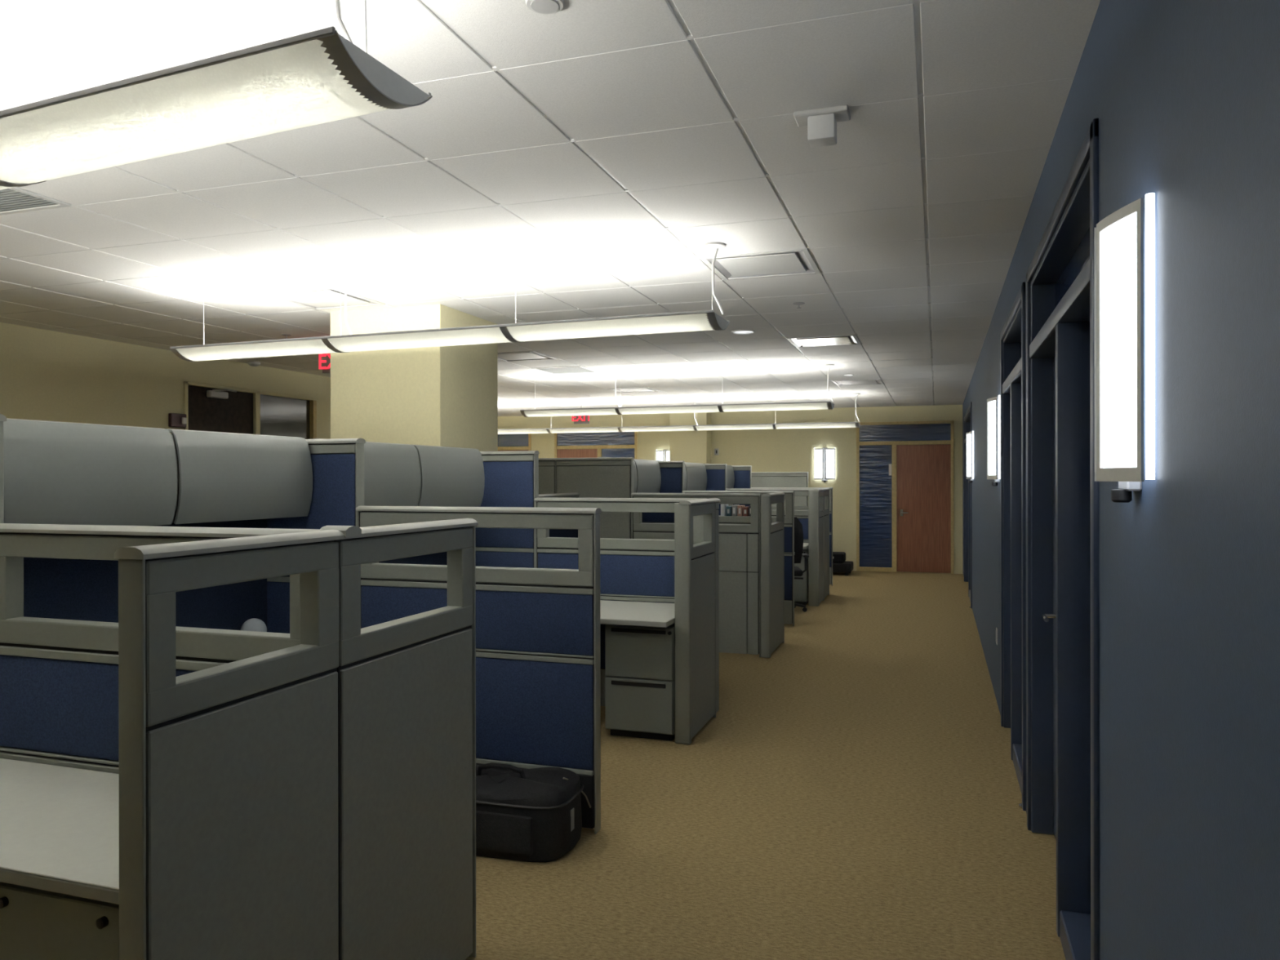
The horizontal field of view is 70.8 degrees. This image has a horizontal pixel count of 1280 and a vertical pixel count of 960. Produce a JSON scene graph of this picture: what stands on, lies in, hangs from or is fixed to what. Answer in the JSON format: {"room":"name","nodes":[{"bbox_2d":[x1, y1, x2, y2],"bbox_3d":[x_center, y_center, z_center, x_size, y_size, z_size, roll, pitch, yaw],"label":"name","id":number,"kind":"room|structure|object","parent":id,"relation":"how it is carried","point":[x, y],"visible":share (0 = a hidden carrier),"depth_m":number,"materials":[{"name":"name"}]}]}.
{"room":"open-plan office","nodes":[
{"label":"open-plan office","id":0,"kind":"room"},
{"bbox_2d":[0,322,330,439],"bbox_3d":[-5.502,0.185,5.979,0.200,2.888,13.300,0,0,18],"label":"wall","id":1,"kind":"structure","parent":0,"point":[46,375],"depth_m":8.00,"materials":[{"name":"yellow paint"}]},
{"bbox_2d":[168,413,186,427],"bbox_3d":[-4.459,-0.576,8.698,0.075,0.130,0.180,0,0,18],"label":"fire alarm","id":2,"kind":"object","parent":1,"relation":"attached to","point":[175,420],"visible":1,"depth_m":8.67,"materials":[{"name":"red plastic"}]},
{"bbox_2d":[183,381,316,439],"bbox_3d":[-4.129,0.318,9.727,0.164,2.570,1.960,0,0,18],"label":"door","id":3,"kind":"structure","parent":1,"relation":"in","point":[206,407],"depth_m":9.64,"materials":[{"name":"brown wood"}]},
{"bbox_2d":[330,303,497,451],"bbox_3d":[-1.715,0.173,6.939,0.927,2.858,0.880,0,0,18],"label":"wall column","id":4,"kind":"structure","parent":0,"point":[442,396],"depth_m":6.55,"materials":[{"name":"yellow paint"}]},
{"bbox_2d":[0,0,1100,416],"bbox_3d":[-2.723,-1.296,7.918,11.944,0.100,19.390,0,0,18],"label":"ceiling","id":5,"kind":"structure","parent":0,"point":[594,148],"depth_m":3.82,"materials":[{"name":"tile"}]},
{"bbox_2d":[0,186,71,215],"bbox_3d":[-2.947,-1.253,3.881,0.598,0.032,0.598,0,0,18],"label":"ceiling vent","id":6,"kind":"object","parent":5,"relation":"in","point":[14,200],"visible":0.85,"depth_m":4.02,"materials":[{"name":"metal"}]},
{"bbox_2d":[0,188,57,212],"bbox_3d":[-2.947,-1.242,3.881,0.538,0.005,0.528,0,0,18],"label":"grille","id":7,"kind":"object","parent":6,"relation":"attached to","point":[11,200],"depth_m":4.02,"materials":[{"name":"metal"}]},
{"bbox_2d":[0,0,432,190],"bbox_3d":[-2.232,-0.978,2.538,3.668,0.452,0.324,-1,0,21],"label":"pendant light","id":8,"kind":"object","parent":5,"relation":"hanging from","point":[320,76],"visible":1,"depth_m":1.95,"materials":[{"name":"white plastic"}]},
{"bbox_2d":[0,39,390,183],"bbox_3d":[-1.099,-0.815,2.093,1.163,0.068,0.312,-1,0,21],"label":"diffuser","id":9,"kind":"object","parent":8,"relation":"on","point":[282,85],"depth_m":1.97,"materials":[{"name":"plastic"}]},
{"bbox_2d":[257,287,385,310],"bbox_3d":[-2.182,-1.257,6.198,0.598,0.032,0.598,0,0,18],"label":"ceiling vent","id":10,"kind":"object","parent":5,"relation":"in","point":[328,298],"visible":1,"depth_m":6.18,"materials":[{"name":"metal"}]},
{"bbox_2d":[318,353,330,373],"bbox_3d":[-2.689,-1.148,7.996,0.378,0.386,0.040,0,0,18],"label":"exit sign","id":11,"kind":"object","parent":5,"relation":"hanging from","point":[326,361],"visible":0.34,"depth_m":8.03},
{"bbox_2d":[169,241,729,361],"bbox_3d":[-1.281,-1.020,5.387,3.686,0.452,0.324,0,0,20],"label":"pendant light","id":12,"kind":"object","parent":5,"relation":"hanging from","point":[704,320],"visible":1,"depth_m":5.17,"materials":[{"name":"white plastic"}]},
{"bbox_2d":[176,338,336,360],"bbox_3d":[-2.431,-0.829,5.806,1.168,0.068,0.312,0,0,20],"label":"diffuser","id":13,"kind":"object","parent":12,"relation":"on","point":[284,347],"depth_m":5.70,"materials":[{"name":"plastic"}]},
{"bbox_2d":[328,327,511,351],"bbox_3d":[-1.289,-0.831,5.390,1.176,0.068,0.312,0,0,20],"label":"diffuser","id":14,"kind":"object","parent":12,"relation":"on","point":[451,336],"depth_m":5.29,"materials":[{"name":"plastic"}]},
{"bbox_2d":[506,313,714,342],"bbox_3d":[-0.148,-0.832,4.975,1.163,0.068,0.312,0,0,20],"label":"diffuser","id":15,"kind":"object","parent":12,"relation":"on","point":[655,323],"depth_m":4.87,"materials":[{"name":"plastic"}]},
{"bbox_2d":[497,351,557,361],"bbox_3d":[-1.225,-1.261,9.094,0.598,0.032,0.598,0,0,18],"label":"ceiling vent","id":16,"kind":"object","parent":5,"relation":"in","point":[523,355],"visible":0.75,"depth_m":9.08,"materials":[{"name":"metal"}]},
{"bbox_2d":[525,0,564,13],"bbox_3d":[-0.247,-1.235,2.333,0.100,0.018,0.100,0,0,18],"label":"smoke detector","id":17,"kind":"object","parent":5,"relation":"attached to","point":[541,6],"visible":1,"depth_m":2.33,"materials":[{"name":"paint"}]},
{"bbox_2d":[531,365,599,374],"bbox_3d":[-0.842,-1.263,10.252,0.598,0.032,0.598,0,0,18],"label":"ceiling vent","id":18,"kind":"object","parent":5,"relation":"in","point":[575,369],"visible":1,"depth_m":10.25,"materials":[{"name":"metal"}]},
{"bbox_2d":[572,399,589,423],"bbox_3d":[-0.903,-1.111,13.988,0.328,0.478,0.040,0,0,18],"label":"exit sign","id":19,"kind":"object","parent":5,"relation":"hanging from","point":[577,419],"visible":0.5,"depth_m":13.98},
{"bbox_2d":[607,386,661,392],"bbox_3d":[-0.076,-1.267,12.569,0.598,0.032,0.598,0,0,18],"label":"ceiling vent","id":20,"kind":"object","parent":5,"relation":"in","point":[646,388],"visible":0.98,"depth_m":12.55,"materials":[{"name":"metal"}]},
{"bbox_2d":[520,364,834,417],"bbox_3d":[0.362,-1.009,10.358,3.686,0.488,0.324,0,0,18],"label":"pendant light","id":21,"kind":"object","parent":5,"relation":"hanging from","point":[803,405],"visible":1,"depth_m":10.22,"materials":[{"name":"white plastic"}]},
{"bbox_2d":[524,408,617,417],"bbox_3d":[-0.801,-0.800,10.743,1.168,0.068,0.312,0,0,18],"label":"diffuser","id":22,"kind":"object","parent":21,"relation":"on","point":[571,411],"depth_m":10.64,"materials":[{"name":"plastic"}]},
{"bbox_2d":[617,405,719,414],"bbox_3d":[0.353,-0.802,10.361,1.176,0.068,0.312,0,0,18],"label":"diffuser","id":23,"kind":"object","parent":21,"relation":"on","point":[659,409],"depth_m":10.27,"materials":[{"name":"plastic"}]},
{"bbox_2d":[721,402,828,412],"bbox_3d":[1.506,-0.803,9.980,1.163,0.068,0.312,0,0,18],"label":"diffuser","id":24,"kind":"object","parent":21,"relation":"on","point":[775,406],"depth_m":9.88,"materials":[{"name":"plastic"}]},
{"bbox_2d":[497,393,860,434],"bbox_3d":[-0.278,-1.007,14.256,7.346,0.498,0.324,0,0,18],"label":"pendant light","id":25,"kind":"object","parent":5,"relation":"hanging from","point":[826,424],"visible":0.78,"depth_m":13.82,"materials":[{"name":"white metal"}]},
{"bbox_2d":[497,429,548,434],"bbox_3d":[-2.023,-0.793,14.833,1.176,0.068,0.312,0,0,18],"label":"diffuser","id":26,"kind":"object","parent":25,"relation":"on","point":[500,431],"depth_m":14.69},
{"bbox_2d":[549,427,619,433],"bbox_3d":[-0.865,-0.794,14.450,1.176,0.068,0.312,0,0,18],"label":"diffuser","id":27,"kind":"object","parent":25,"relation":"on","point":[553,430],"depth_m":14.36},
{"bbox_2d":[620,426,693,431],"bbox_3d":[0.293,-0.796,14.067,1.176,0.068,0.312,0,0,18],"label":"diffuser","id":28,"kind":"object","parent":25,"relation":"on","point":[631,428],"depth_m":13.97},
{"bbox_2d":[695,424,773,430],"bbox_3d":[1.452,-0.797,13.684,1.176,0.068,0.312,0,0,18],"label":"diffuser","id":29,"kind":"object","parent":25,"relation":"on","point":[709,427],"depth_m":13.58,"materials":[{"name":"plastic"}]},
{"bbox_2d":[775,422,855,429],"bbox_3d":[2.604,-0.798,13.304,1.163,0.068,0.312,0,0,18],"label":"diffuser","id":30,"kind":"object","parent":25,"relation":"on","point":[787,425],"depth_m":13.21,"materials":[{"name":"plastic"}]},
{"bbox_2d":[731,329,755,333],"bbox_3d":[0.870,-1.247,7.578,0.200,0.011,0.200,0,0,18],"label":"recessed light","id":31,"kind":"object","parent":5,"relation":"in","point":[735,331],"visible":1,"depth_m":7.56,"materials":[{"name":"glass"}]},
{"bbox_2d":[700,248,821,280],"bbox_3d":[0.714,-1.260,5.241,0.598,0.032,0.598,0,0,18],"label":"ceiling vent","id":32,"kind":"object","parent":5,"relation":"in","point":[790,262],"visible":0.98,"depth_m":5.21,"materials":[{"name":"metal"}]},
{"bbox_2d":[793,104,850,147],"bbox_3d":[0.620,-1.196,3.058,0.180,0.100,0.100,0,0,18],"label":"ceiling sensor","id":33,"kind":"object","parent":5,"relation":"attached to","point":[821,122],"visible":1,"depth_m":3.02,"materials":[{"name":"white plastic"}]},
{"bbox_2d":[786,334,861,347],"bbox_3d":[1.671,-1.264,8.137,0.598,0.034,0.598,0,0,18],"label":"ceiling light","id":34,"kind":"object","parent":5,"relation":"in","point":[845,340],"visible":0.98,"depth_m":8.11,"materials":[{"name":"paint"}]},
{"bbox_2d":[832,378,884,386],"bbox_3d":[2.820,-1.271,11.612,0.598,0.032,0.598,0,0,18],"label":"ceiling vent","id":35,"kind":"object","parent":5,"relation":"in","point":[856,382],"visible":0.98,"depth_m":11.60,"materials":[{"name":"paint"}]},
{"bbox_2d":[669,412,711,463],"bbox_3d":[0.928,0.158,16.429,0.690,2.858,0.380,0,0,18],"label":"column","id":36,"kind":"structure","parent":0,"point":[691,446],"depth_m":16.25,"materials":[{"name":"yellow paint"}]},
{"bbox_2d":[497,404,963,573],"bbox_3d":[0.278,0.164,16.928,11.104,2.888,0.200,0,0,18],"label":"wall","id":37,"kind":"structure","parent":0,"point":[780,450],"depth_m":15.98,"materials":[{"name":"yellow paint"}]},
{"bbox_2d":[497,433,531,451],"bbox_3d":[-2.940,0.300,17.871,1.700,2.584,0.110,0,0,18],"label":"door","id":38,"kind":"structure","parent":37,"relation":"in","point":[522,442],"depth_m":17.73,"materials":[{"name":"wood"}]},
{"bbox_2d":[554,431,637,458],"bbox_3d":[-0.856,0.297,17.182,1.690,2.584,0.110,0,0,18],"label":"door","id":39,"kind":"structure","parent":37,"relation":"in","point":[608,444],"depth_m":17.19,"materials":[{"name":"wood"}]},
{"bbox_2d":[655,449,669,461],"bbox_3d":[0.469,-0.260,16.717,0.375,0.605,0.080,0,0,18],"label":"wall sconce","id":40,"kind":"object","parent":37,"relation":"attached to","point":[664,455],"visible":0.31,"depth_m":16.70,"materials":[{"name":"glass"}]},
{"bbox_2d":[813,447,835,482],"bbox_3d":[3.237,-0.264,15.802,0.375,0.605,0.080,0,0,18],"label":"wall sconce","id":41,"kind":"object","parent":37,"relation":"attached to","point":[824,458],"visible":1,"depth_m":15.77,"materials":[{"name":"glass"}]},
{"bbox_2d":[814,449,822,478],"bbox_3d":[3.139,-0.281,15.824,0.166,0.520,0.007,0,0,35],"label":"diffuser","id":42,"kind":"object","parent":41,"relation":"attached to","point":[818,453],"depth_m":15.82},
{"bbox_2d":[826,449,834,478],"bbox_3d":[3.329,-0.281,15.761,0.166,0.520,0.007,0,0,2],"label":"diffuser","id":43,"kind":"object","parent":41,"relation":"attached to","point":[829,453],"depth_m":15.76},
{"bbox_2d":[856,420,954,573],"bbox_3d":[4.524,0.290,15.404,1.602,2.584,0.110,0,0,18],"label":"door","id":44,"kind":"structure","parent":37,"relation":"in","point":[905,485],"depth_m":15.41,"materials":[{"name":"brown wood"}]},
{"bbox_2d":[465,570,1066,959],"bbox_3d":[-2.521,1.652,7.976,11.604,0.100,19.160,0,0,18],"label":"floor","id":45,"kind":"structure","parent":0,"point":[852,791],"depth_m":4.17,"materials":[{"name":"beige carpet"}]},
{"bbox_2d":[0,413,6,523],"bbox_3d":[-2.254,0.701,2.842,0.601,1.812,0.076,0,0,18],"label":"partition panel","id":46,"kind":"object","parent":45,"relation":"on","point":[2,418],"visible":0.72,"depth_m":2.77,"materials":[{"name":"grey paint"}]},
{"bbox_2d":[0,881,119,959],"bbox_3d":[-1.349,1.249,2.215,0.745,0.715,0.504,0,0,18],"label":"panel","id":47,"kind":"object","parent":45,"relation":"on","point":[36,924],"visible":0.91,"depth_m":1.94,"materials":[{"name":"paint"}]},
{"bbox_2d":[0,758,119,904],"bbox_3d":[-1.627,0.882,2.308,1.459,0.100,0.551,0,0,18],"label":"desk","id":48,"kind":"object","parent":47,"relation":"on","point":[60,825],"visible":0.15,"depth_m":2.14,"materials":[{"name":"white laminate"}]},
{"bbox_2d":[23,518,266,630],"bbox_3d":[-2.219,0.690,3.799,0.076,1.792,1.784,0,0,18],"label":"panel","id":49,"kind":"object","parent":45,"relation":"on","point":[77,589],"visible":0.06,"depth_m":3.73,"materials":[{"name":"fabric"}]},
{"bbox_2d":[3,417,177,525],"bbox_3d":[-2.179,-0.015,3.356,0.277,0.400,0.869,0,0,18],"label":"upper cabinet","id":50,"kind":"object","parent":49,"relation":"attached to","point":[55,472],"visible":0.93,"depth_m":3.34,"materials":[{"name":"grey metal"}]},
{"bbox_2d":[164,428,312,524],"bbox_3d":[-1.907,-0.016,4.177,0.277,0.400,0.837,0,0,18],"label":"upper cabinet","id":51,"kind":"object","parent":49,"relation":"attached to","point":[222,477],"visible":0.8,"depth_m":4.07,"materials":[{"name":"grey metal"}]},
{"bbox_3d":[-1.897,0.894,3.693,0.602,0.100,1.761,0,0,18],"label":"desk","id":52,"kind":"object","parent":49,"relation":"attached to","visible":0},
{"bbox_2d":[240,617,266,631],"bbox_3d":[-1.844,0.751,4.297,0.116,0.180,0.116,0,0,18],"label":"desk globe","id":53,"kind":"object","parent":52,"relation":"on","point":[251,624],"visible":0.38,"depth_m":4.26,"materials":[{"name":"plastic"}]},
{"bbox_2d":[0,523,323,773],"bbox_3d":[-1.401,0.869,2.561,1.204,1.475,0.076,0,0,18],"label":"partition panel","id":54,"kind":"object","parent":45,"relation":"on","point":[59,677],"visible":0.38,"depth_m":2.61,"materials":[{"name":"fabric"}]},
{"bbox_2d":[113,529,343,959],"bbox_3d":[-0.904,0.868,2.060,0.076,1.475,0.620,0,0,18],"label":"panel","id":55,"kind":"object","parent":45,"relation":"on","point":[228,772],"visible":1,"depth_m":1.97,"materials":[{"name":"grey paint"}]},
{"bbox_2d":[266,438,365,633],"bbox_3d":[-1.676,0.698,4.589,0.601,1.812,0.076,0,0,18],"label":"partition panel","id":56,"kind":"object","parent":45,"relation":"on","point":[338,464],"visible":0.2,"depth_m":4.53,"materials":[{"name":"fabric"}]},
{"bbox_2d":[320,518,477,959],"bbox_3d":[-0.694,0.863,2.697,0.084,1.484,0.722,0,0,18],"label":"panel","id":57,"kind":"object","parent":45,"relation":"on","point":[406,686],"visible":0.88,"depth_m":2.65,"materials":[{"name":"grey paint"}]},
{"bbox_2d":[378,551,447,564],"bbox_3d":[-1.648,0.687,5.528,0.076,1.792,1.745,0,0,18],"label":"panel","id":58,"kind":"object","parent":45,"relation":"on","point":[438,558],"visible":0.02,"depth_m":6.06,"materials":[{"name":"fabric"}]},
{"bbox_2d":[310,438,420,506],"bbox_3d":[-1.601,-0.018,5.104,0.277,0.400,0.876,0,0,18],"label":"upper cabinet","id":59,"kind":"object","parent":58,"relation":"attached to","point":[392,471],"visible":0.43,"depth_m":5.19,"materials":[{"name":"grey metal"}]},
{"bbox_2d":[409,444,484,506],"bbox_3d":[-1.334,-0.019,5.911,0.277,0.400,0.800,0,0,18],"label":"upper cabinet","id":60,"kind":"object","parent":58,"relation":"attached to","point":[451,477],"visible":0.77,"depth_m":5.83,"materials":[{"name":"grey metal"}]},
{"bbox_2d":[355,506,601,834],"bbox_3d":[-0.792,0.866,4.297,1.272,1.475,0.076,0,0,18],"label":"partition panel","id":61,"kind":"object","parent":45,"relation":"on","point":[538,657],"visible":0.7,"depth_m":4.18,"materials":[{"name":"fabric"}]},
{"bbox_2d":[471,450,539,568],"bbox_3d":[-1.012,0.695,6.560,0.576,1.812,0.076,0,0,18],"label":"partition panel","id":62,"kind":"object","parent":45,"relation":"on","point":[511,477],"visible":0.3,"depth_m":6.51,"materials":[{"name":"fabric"}]},
{"bbox_2d":[475,762,591,862],"bbox_3d":[-0.622,1.427,3.992,0.719,0.352,0.401,0,0,17],"label":"bag","id":63,"kind":"object","parent":45,"relation":"on","point":[533,815],"visible":0.69,"depth_m":3.79,"materials":[{"name":"black fabric"}]},
{"bbox_2d":[538,457,556,493],"bbox_3d":[-1.203,0.693,8.877,0.846,1.812,0.076,0,0,18],"label":"partition panel","id":64,"kind":"object","parent":45,"relation":"on","point":[547,466],"visible":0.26,"depth_m":8.74,"materials":[{"name":"grey paint"}]},
{"bbox_2d":[538,493,579,537],"bbox_3d":[-0.854,0.852,7.929,0.076,1.455,1.524,0,0,18],"label":"panel","id":65,"kind":"object","parent":45,"relation":"on","point":[569,533],"visible":0.15,"depth_m":8.28,"materials":[{"name":"grey paint"}]},
{"bbox_2d":[555,457,634,538],"bbox_3d":[-0.436,0.692,8.623,0.778,1.812,0.076,0,0,18],"label":"partition panel","id":66,"kind":"object","parent":45,"relation":"on","point":[606,477],"visible":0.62,"depth_m":8.56,"materials":[{"name":"grey paint"}]},
{"bbox_2d":[533,497,703,706],"bbox_3d":[-0.145,0.862,6.274,1.258,1.475,0.076,0,0,18],"label":"partition panel","id":67,"kind":"object","parent":45,"relation":"on","point":[632,570],"visible":0.32,"depth_m":6.23,"materials":[{"name":"grey paint"}]},
{"bbox_2d":[604,622,675,741],"bbox_3d":[0.076,1.248,5.799,0.443,0.705,0.584,0,0,18],"label":"pedestal","id":68,"kind":"object","parent":45,"relation":"on","point":[640,690],"visible":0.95,"depth_m":5.53,"materials":[{"name":"paint"}]},
{"bbox_2d":[600,600,674,627],"bbox_3d":[-0.423,0.889,5.920,1.478,0.100,0.776,0,0,18],"label":"desk","id":69,"kind":"object","parent":68,"relation":"on","point":[611,612],"visible":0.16,"depth_m":5.65,"materials":[{"name":"white laminate"}]},
{"bbox_2d":[642,461,684,523],"bbox_3d":[0.213,0.689,10.305,0.601,1.812,0.076,0,0,18],"label":"partition panel","id":70,"kind":"object","parent":45,"relation":"on","point":[672,473],"visible":0.22,"depth_m":10.24,"materials":[{"name":"fabric"}]},
{"bbox_2d":[674,498,716,744],"bbox_3d":[0.360,0.862,5.754,0.108,1.475,0.656,0,0,18],"label":"panel","id":71,"kind":"object","parent":45,"relation":"on","point":[694,564],"visible":1,"depth_m":5.50,"materials":[{"name":"grey paint"}]},
{"bbox_2d":[631,493,761,657],"bbox_3d":[0.510,0.859,8.311,1.224,1.475,0.076,0,0,18],"label":"partition panel","id":72,"kind":"object","parent":45,"relation":"on","point":[740,545],"visible":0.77,"depth_m":8.16,"materials":[{"name":"grey paint"}]},
{"bbox_2d":[703,463,727,515],"bbox_3d":[0.894,0.686,12.365,0.601,1.812,0.076,0,0,18],"label":"partition panel","id":73,"kind":"object","parent":45,"relation":"on","point":[716,473],"visible":0.2,"depth_m":12.28,"materials":[{"name":"fabric"}]},
{"bbox_2d":[711,497,720,717],"bbox_3d":[0.497,0.862,6.117,0.076,1.475,0.120,0,0,18],"label":"panel","id":74,"kind":"object","parent":45,"relation":"on","point":[716,552],"visible":0.44,"depth_m":6.11,"materials":[{"name":"grey paint"}]},
{"bbox_2d":[682,490,794,626],"bbox_3d":[1.087,0.856,10.016,1.250,1.475,0.076,0,0,18],"label":"partition panel","id":75,"kind":"object","parent":45,"relation":"on","point":[788,495],"visible":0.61,"depth_m":9.82,"materials":[{"name":"grey paint"}]},
{"bbox_3d":[1.044,0.882,10.341,1.390,0.100,0.511,0,0,18],"label":"desk","id":76,"kind":"object","parent":75,"relation":"attached to","visible":0},
{"bbox_3d":[1.066,0.621,10.297,0.660,0.418,0.240,0,0,18],"label":"shelf","id":77,"kind":"object","parent":76,"relation":"on","visible":0},
{"bbox_2d":[720,503,728,515],"bbox_3d":[0.970,0.343,10.326,0.052,0.135,0.184,0,0,18],"label":"binder","id":78,"kind":"object","parent":77,"relation":"on","point":[723,507],"visible":0.79,"depth_m":10.25,"materials":[{"name":"white plastic"}]},
{"bbox_2d":[731,465,751,506],"bbox_3d":[1.437,0.683,14.008,0.601,1.812,0.076,0,0,18],"label":"partition panel","id":79,"kind":"object","parent":45,"relation":"on","point":[743,473],"visible":0.2,"depth_m":13.93,"materials":[{"name":"fabric"}]},
{"bbox_2d":[725,488,814,542],"bbox_3d":[1.772,0.853,12.075,1.258,1.475,0.076,0,0,18],"label":"partition panel","id":80,"kind":"object","parent":45,"relation":"on","point":[802,515],"visible":0.14,"depth_m":11.93,"materials":[{"name":"grey paint"}]},
{"bbox_2d":[760,492,784,657],"bbox_3d":[1.249,0.858,8.442,0.093,1.475,0.794,0,0,18],"label":"panel","id":81,"kind":"object","parent":45,"relation":"on","point":[772,535],"visible":1,"depth_m":8.20,"materials":[{"name":"grey paint"}]},
{"bbox_2d":[751,471,808,506],"bbox_3d":[2.137,0.727,14.829,1.256,1.720,0.076,0,0,18],"label":"partition panel","id":82,"kind":"object","parent":45,"relation":"on","point":[759,479],"visible":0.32,"depth_m":14.73,"materials":[{"name":"grey paint"}]},
{"bbox_2d":[751,487,832,586],"bbox_3d":[2.306,0.850,13.721,1.240,1.475,0.076,0,0,18],"label":"partition panel","id":83,"kind":"object","parent":45,"relation":"on","point":[773,508],"visible":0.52,"depth_m":13.51,"materials":[{"name":"grey paint"}]},
{"bbox_2d":[794,547,808,604],"bbox_3d":[1.989,1.238,11.670,0.410,0.705,0.494,0,0,18],"label":"pedestal","id":84,"kind":"object","parent":45,"relation":"on","point":[801,583],"visible":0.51,"depth_m":11.41,"materials":[{"name":"paint"}]},
{"bbox_2d":[794,516,808,612],"bbox_3d":[1.726,1.016,10.929,0.630,1.152,0.581,0,0,4],"label":"office chair","id":85,"kind":"object","parent":45,"relation":"on","point":[798,532],"visible":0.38,"depth_m":10.68,"materials":[{"name":"plastic"}]},
{"bbox_2d":[808,488,824,606],"bbox_3d":[2.276,0.853,11.598,0.138,1.475,0.556,0,0,18],"label":"panel","id":86,"kind":"object","parent":45,"relation":"on","point":[815,497],"visible":1,"depth_m":11.35,"materials":[{"name":"grey paint"}]},
{"bbox_2d":[822,488,830,600],"bbox_3d":[2.490,0.852,12.147,0.076,1.475,0.620,0,0,18],"label":"panel","id":87,"kind":"object","parent":45,"relation":"on","point":[826,492],"visible":0.68,"depth_m":12.13,"materials":[{"name":"grey paint"}]},
{"bbox_2d":[832,551,853,575],"bbox_3d":[3.160,1.335,15.230,0.840,0.500,0.500,0,0,18],"label":"bag","id":88,"kind":"object","parent":45,"relation":"on","point":[840,564],"visible":0.39,"depth_m":14.95,"materials":[{"name":"black fabric"}]},
{"bbox_3d":[-0.324,0.681,9.534,0.076,1.792,1.744,0,0,18],"label":"panel","id":89,"kind":"object","parent":45,"relation":"on","visible":0},
{"bbox_2d":[597,457,637,493],"bbox_3d":[-0.289,-0.024,9.074,0.277,0.400,0.838,0,0,18],"label":"upper cabinet","id":90,"kind":"object","parent":89,"relation":"attached to","point":[635,475],"visible":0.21,"depth_m":9.37,"materials":[{"name":"grey metal"}]},
{"bbox_2d":[633,458,661,493],"bbox_3d":[-0.022,-0.025,9.881,0.277,0.400,0.838,0,0,18],"label":"upper cabinet","id":91,"kind":"object","parent":89,"relation":"attached to","point":[648,471],"visible":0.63,"depth_m":9.81,"materials":[{"name":"grey metal"}]},
{"bbox_3d":[0.299,0.678,11.419,0.076,1.792,2.114,0,0,18],"label":"panel","id":92,"kind":"object","parent":45,"relation":"on","visible":0},
{"bbox_2d":[657,460,687,490],"bbox_3d":[0.303,-0.027,10.864,0.277,0.400,1.008,0,0,18],"label":"upper cabinet","id":93,"kind":"object","parent":92,"relation":"attached to","point":[685,469],"visible":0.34,"depth_m":11.24,"materials":[{"name":"grey metal"}]},
{"bbox_2d":[684,462,706,490],"bbox_3d":[0.625,-0.029,11.837,0.277,0.400,1.018,0,0,18],"label":"upper cabinet","id":94,"kind":"object","parent":92,"relation":"attached to","point":[696,473],"visible":0.52,"depth_m":11.76,"materials":[{"name":"grey metal"}]},
{"bbox_3d":[0.911,0.675,13.270,0.076,1.792,1.674,0,0,18],"label":"panel","id":95,"kind":"object","parent":45,"relation":"on","visible":0},
{"bbox_2d":[726,465,734,488],"bbox_3d":[1.207,-0.031,13.598,0.277,0.400,0.808,0,0,18],"label":"upper cabinet","id":96,"kind":"object","parent":95,"relation":"attached to","point":[730,471],"visible":0.3,"depth_m":13.70,"materials":[{"name":"grey metal"}]},
{"bbox_2d":[962,0,1279,959],"bbox_3d":[2.614,0.172,6.224,0.250,2.888,18.860,0,0,18],"label":"wall","id":97,"kind":"structure","parent":0,"point":[1184,95],"depth_m":1.51,"materials":[{"name":"blue paint"}]},
{"bbox_2d":[963,401,972,608],"bbox_3d":[4.689,0.308,12.564,0.268,2.555,3.110,0,0,18],"label":"door","id":98,"kind":"structure","parent":97,"relation":"in","point":[967,418],"depth_m":13.93,"materials":[{"name":"blue paint"}]},
{"bbox_2d":[965,431,973,482],"bbox_3d":[3.906,-0.269,10.662,0.080,0.605,0.375,0,0,18],"label":"wall sconce","id":99,"kind":"object","parent":97,"relation":"attached to","point":[970,435],"visible":1,"depth_m":10.53,"materials":[{"name":"glass"}]},
{"bbox_2d":[967,434,970,476],"bbox_3d":[3.866,-0.286,10.570,0.007,0.520,0.166,0,0,2],"label":"diffuser","id":100,"kind":"object","parent":99,"relation":"attached to","point":[968,435],"depth_m":10.57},
{"bbox_2d":[986,395,999,485],"bbox_3d":[2.422,-0.262,6.171,0.080,0.605,0.375,0,0,18],"label":"wall sconce","id":101,"kind":"object","parent":97,"relation":"attached to","point":[993,403],"visible":0.99,"depth_m":6.08,"materials":[{"name":"glass"}]},
{"bbox_2d":[988,400,995,475],"bbox_3d":[2.381,-0.279,6.079,0.007,0.520,0.166,0,0,2],"label":"diffuser","id":102,"kind":"object","parent":101,"relation":"attached to","point":[992,404],"depth_m":6.08,"materials":[{"name":"plastic"}]},
{"bbox_2d":[1000,281,1026,810],"bbox_3d":[2.213,0.320,5.072,0.268,2.555,1.610,0,0,18],"label":"door","id":103,"kind":"structure","parent":97,"relation":"in","point":[1012,348],"depth_m":5.12,"materials":[{"name":"blue paint"}]},
{"bbox_2d":[1026,118,1099,959],"bbox_3d":[1.603,0.323,3.225,0.268,2.555,1.880,0,0,18],"label":"door","id":104,"kind":"structure","parent":97,"relation":"in","point":[1063,526],"depth_m":3.14,"materials":[{"name":"blue paint"}]},
{"bbox_2d":[1093,192,1155,502],"bbox_3d":[1.019,-0.255,1.927,0.080,0.605,0.375,0,0,18],"label":"wall sconce","id":105,"kind":"object","parent":97,"relation":"attached to","point":[1118,237],"visible":1,"depth_m":1.81,"materials":[{"name":"glass"}]},
{"bbox_2d":[1102,213,1137,467],"bbox_3d":[0.979,-0.272,1.835,0.007,0.520,0.166,0,0,2],"label":"diffuser","id":106,"kind":"object","parent":105,"relation":"attached to","point":[1119,229],"depth_m":1.83,"materials":[{"name":"plastic"}]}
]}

